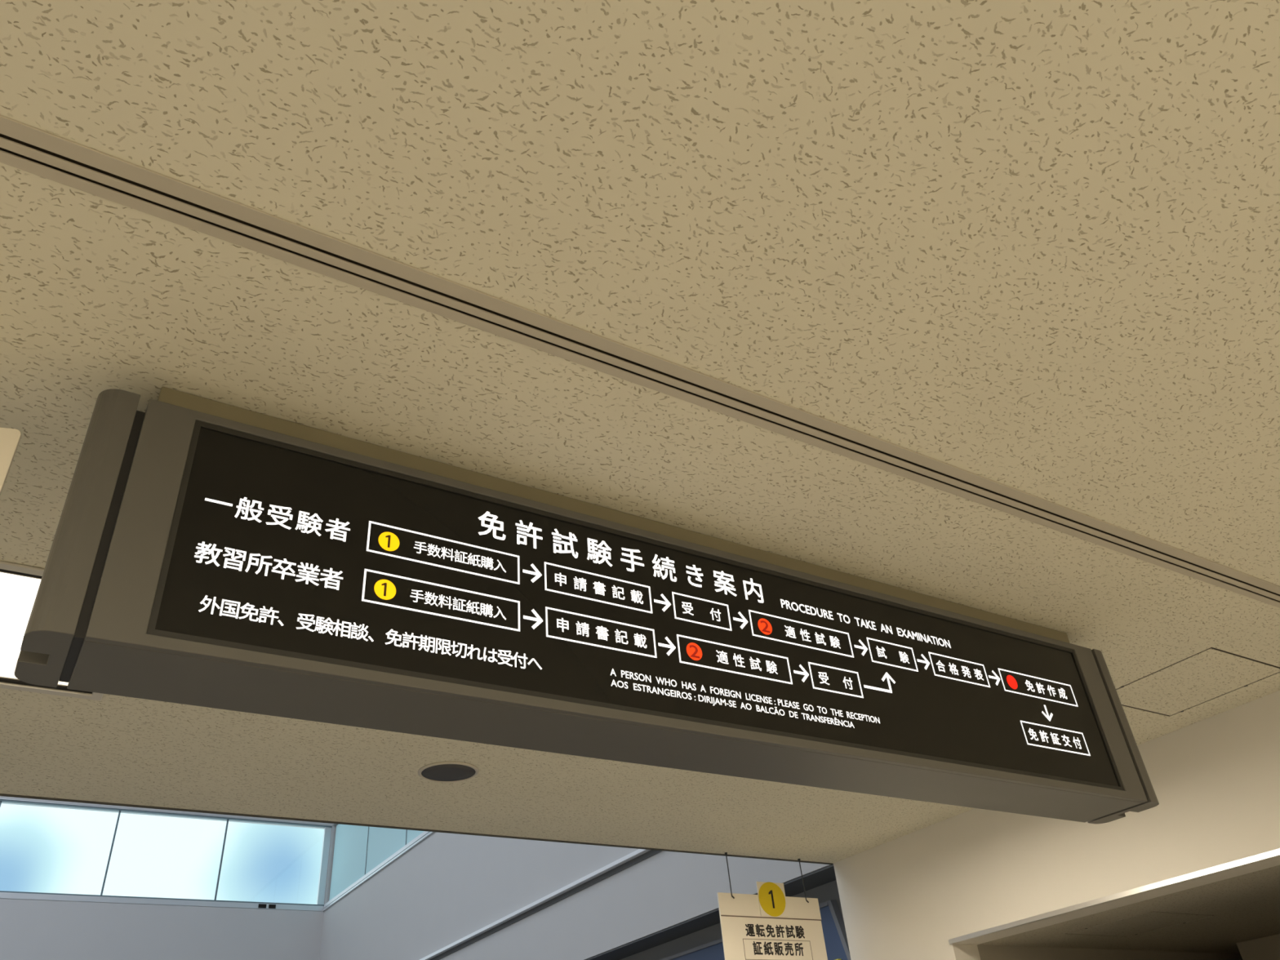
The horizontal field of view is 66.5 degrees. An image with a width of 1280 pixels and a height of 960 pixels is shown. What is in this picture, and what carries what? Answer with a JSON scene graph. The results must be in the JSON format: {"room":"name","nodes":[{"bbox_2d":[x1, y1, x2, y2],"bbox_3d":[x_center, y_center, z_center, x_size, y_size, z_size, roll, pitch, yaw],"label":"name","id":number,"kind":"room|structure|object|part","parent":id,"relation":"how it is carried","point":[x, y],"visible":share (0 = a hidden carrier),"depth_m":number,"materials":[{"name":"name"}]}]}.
{"room":"driver's license office","nodes":[
{"label":"driver's license office","id":0,"kind":"room"},
{"bbox_2d":[0,795,336,959],"bbox_3d":[-6.338,4.565,10.835,14.200,9.000,0.200,16,-40,-28],"label":"wall","id":1,"kind":"structure","parent":0,"point":[30,929],"depth_m":11.02,"materials":[{"name":"grey paint"}]},
{"bbox_2d":[0,797,332,911],"bbox_3d":[-6.542,4.138,10.896,6.131,1.040,0.066,16,-40,-28],"label":"window","id":2,"kind":"structure","parent":1,"relation":"in","point":[319,906],"depth_m":11.45,"materials":[{"name":"clear glass"}]},
{"bbox_3d":[-6.502,4.543,10.622,6.122,0.060,0.056,16,-40,-28],"label":"sill rail","id":3,"kind":"part","parent":2,"relation":"part of","materials":[{"name":"silver metal"}]},
{"bbox_3d":[-6.581,3.722,11.195,6.122,0.011,0.056,16,-40,-28],"label":"head rail","id":4,"kind":"part","parent":2,"relation":"part of","materials":[{"name":"silver metal"}]},
{"bbox_3d":[-3.994,4.881,12.346,0.083,0.960,0.040,16,-40,-28],"label":"corner post","id":5,"kind":"part","parent":2,"relation":"part of","materials":[{"name":"silver metal"}]},
{"bbox_2d":[0,0,1279,862],"bbox_3d":[-0.244,-2.160,-0.841,9.718,0.250,10.885,16,-40,-28],"label":"ceiling","id":6,"kind":"structure","parent":0,"point":[1030,246],"depth_m":1.62,"materials":[{"name":"tile"}]},
{"bbox_2d":[0,427,21,495],"bbox_3d":[-1.274,-0.037,1.514,0.520,0.369,0.006,6,-36,-16],"label":"notice board","id":7,"kind":"object","parent":6,"relation":"hanging from","point":[10,438],"visible":1,"depth_m":1.60,"materials":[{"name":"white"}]},
{"bbox_2d":[0,560,103,700],"bbox_3d":[-1.626,0.317,2.352,0.707,0.078,0.700,16,-40,-28],"label":"ceiling light","id":8,"kind":"object","parent":6,"relation":"attached to","point":[20,584],"visible":0.35,"depth_m":2.47,"materials":[{"name":"grey paint"}]},
{"bbox_2d":[0,572,40,657],"bbox_3d":[-1.629,0.289,2.373,0.607,0.008,0.602,16,-40,-28],"label":"diffuser","id":9,"kind":"object","parent":8,"relation":"attached to","point":[18,593],"depth_m":2.42,"materials":[{"name":"white plastic"}]},
{"bbox_2d":[417,761,479,782],"bbox_3d":[-0.676,1.034,3.448,0.212,0.008,0.212,16,-40,-28],"label":"ceiling speaker","id":10,"kind":"object","parent":6,"relation":"attached to","point":[442,771],"visible":1,"depth_m":3.43,"materials":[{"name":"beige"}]},
{"bbox_2d":[14,386,1159,823],"bbox_3d":[0.203,0.378,2.191,2.661,0.508,0.200,16,-40,-28],"label":"overhead sign","id":11,"kind":"object","parent":6,"relation":"hanging from","point":[204,552],"visible":1,"depth_m":1.84,"materials":[{"name":"brown paint"}]},
{"bbox_3d":[0.250,0.358,2.109,2.352,0.402,0.008,16,-40,-28],"label":"display panel","id":12,"kind":"part","parent":11,"relation":"part of","materials":[{"name":"black plastic"}]},
{"bbox_2d":[0,115,1279,608],"bbox_3d":[-0.371,-0.324,1.575,6.700,0.034,0.078,16,-40,-28],"label":"ceiling track","id":13,"kind":"object","parent":6,"relation":"in","point":[24,147],"visible":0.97,"depth_m":1.66,"materials":[{"name":"beige metal"}]},
{"bbox_2d":[716,852,827,959],"bbox_3d":[0.635,2.137,4.594,0.612,0.709,0.017,16,-40,-28],"label":"hanging sign","id":14,"kind":"object","parent":6,"relation":"hanging from","point":[769,924],"visible":1,"depth_m":4.61,"materials":[{"name":"white"}]},
{"bbox_2d":[1115,647,1279,715],"bbox_3d":[1.868,0.689,3.329,0.455,0.021,0.444,16,-40,-28],"label":"ceiling hatch","id":15,"kind":"object","parent":6,"relation":"attached to","point":[1210,673],"visible":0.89,"depth_m":3.31,"materials":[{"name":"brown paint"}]},
{"bbox_2d":[620,880,844,959],"bbox_3d":[-0.878,5.316,7.345,0.195,2.930,9.476,16,-40,-28],"label":"wall","id":16,"kind":"structure","parent":0,"point":[829,891],"depth_m":6.17,"materials":[{"name":"grey paint"}]},
{"bbox_2d":[319,690,1279,959],"bbox_3d":[1.438,0.069,5.468,0.200,9.000,19.896,16,-40,-28],"label":"wall","id":17,"kind":"structure","parent":0,"point":[1215,780],"depth_m":4.57,"materials":[{"name":"beige paint"}]},
{"bbox_2d":[322,823,434,911],"bbox_3d":[-1.518,2.594,9.373,0.190,1.043,8.886,16,-40,-28],"label":"window","id":18,"kind":"structure","parent":17,"relation":"in","point":[360,852],"depth_m":11.42,"materials":[{"name":"teal glass"}]},
{"bbox_3d":[-3.533,4.513,11.901,0.008,0.950,1.314,16,-40,-28],"label":"pane","id":19,"kind":"part","parent":18,"relation":"part of","materials":[{"name":"teal glass"}]},
{"bbox_3d":[-2.846,3.838,11.028,0.008,0.950,1.262,16,-40,-28],"label":"pane","id":20,"kind":"part","parent":18,"relation":"part of","materials":[{"name":"teal glass"}]},
{"bbox_3d":[-2.173,3.175,10.172,0.008,0.950,1.264,16,-40,-28],"label":"pane","id":21,"kind":"part","parent":18,"relation":"part of","materials":[{"name":"teal glass"}]},
{"bbox_2d":[0,793,832,864],"bbox_3d":[-3.123,0.673,2.815,9.716,0.256,0.007,16,-40,-28],"label":"trim","id":22,"kind":"structure","parent":17,"relation":"attached to","point":[1,794],"depth_m":3.88,"materials":[{"name":"grey metal"}]},
{"bbox_2d":[419,848,650,959],"bbox_3d":[-1.450,3.904,8.349,0.049,0.030,8.991,16,-40,-28],"label":"trim","id":23,"kind":"structure","parent":17,"relation":"attached to","point":[638,852],"depth_m":7.42,"materials":[{"name":"white paint"}]},
{"bbox_2d":[430,849,662,959],"bbox_3d":[-1.429,3.936,8.340,0.008,0.036,8.991,16,-40,-28],"label":"trim","id":24,"kind":"structure","parent":17,"relation":"attached to","point":[651,852],"depth_m":7.33,"materials":[{"name":"grey paint"}]},
{"bbox_2d":[586,863,835,959],"bbox_3d":[-1.282,4.356,8.119,0.231,0.010,9.008,16,-40,-28],"label":"trim","id":25,"kind":"structure","parent":17,"relation":"attached to","point":[824,875],"depth_m":6.06,"materials":[{"name":"grey paint"}]},
{"bbox_2d":[948,848,1279,944],"bbox_3d":[2.173,1.255,3.301,0.015,0.019,3.040,16,-40,-28],"label":"trim","id":26,"kind":"structure","parent":17,"relation":"attached to","point":[1274,853],"depth_m":3.71,"materials":[{"name":"white metal"}]},
{"bbox_2d":[977,944,1242,959],"bbox_3d":[3.253,3.474,4.812,4.022,2.400,0.165,16,-40,-28],"label":"wall","id":27,"kind":"structure","parent":0,"point":[986,952],"depth_m":4.73,"materials":[{"name":"beige paint"}]},
{"bbox_2d":[979,865,1279,953],"bbox_3d":[4.486,1.264,3.769,4.022,0.172,4.835,16,-40,-28],"label":"ceiling","id":28,"kind":"structure","parent":0,"point":[1246,907],"depth_m":4.31,"materials":[{"name":"paint"}]},
{"bbox_2d":[1066,911,1213,936],"bbox_3d":[2.194,1.949,4.301,0.463,0.021,0.448,16,-40,-28],"label":"ceiling hatch","id":29,"kind":"object","parent":28,"relation":"attached to","point":[1151,921],"visible":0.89,"depth_m":4.28,"materials":[{"name":"brown"}]},
{"bbox_2d":[1235,933,1279,959],"bbox_3d":[4.445,2.121,2.887,0.200,2.226,4.585,16,-40,-28],"label":"wall","id":30,"kind":"structure","parent":0,"point":[1267,948],"depth_m":4.91,"materials":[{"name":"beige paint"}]},
{"bbox_3d":[-3.597,5.964,5.200,14.200,0.150,9.210,16,-40,-28],"label":"floor","id":31,"kind":"structure","parent":0,"visible":0},
{"bbox_2d":[660,900,850,959],"bbox_3d":[-0.089,4.541,6.090,0.040,2.600,6.009,16,-40,-28],"label":"wall","id":32,"kind":"structure","parent":31,"relation":"on","point":[834,933],"depth_m":5.25,"materials":[{"name":"blue"}]},
{"bbox_3d":[1.314,3.161,4.307,0.040,2.600,0.699,16,-40,-28],"label":"rail","id":33,"kind":"part","parent":32,"relation":"part of","materials":[{"name":"silver metal"}]}
]}

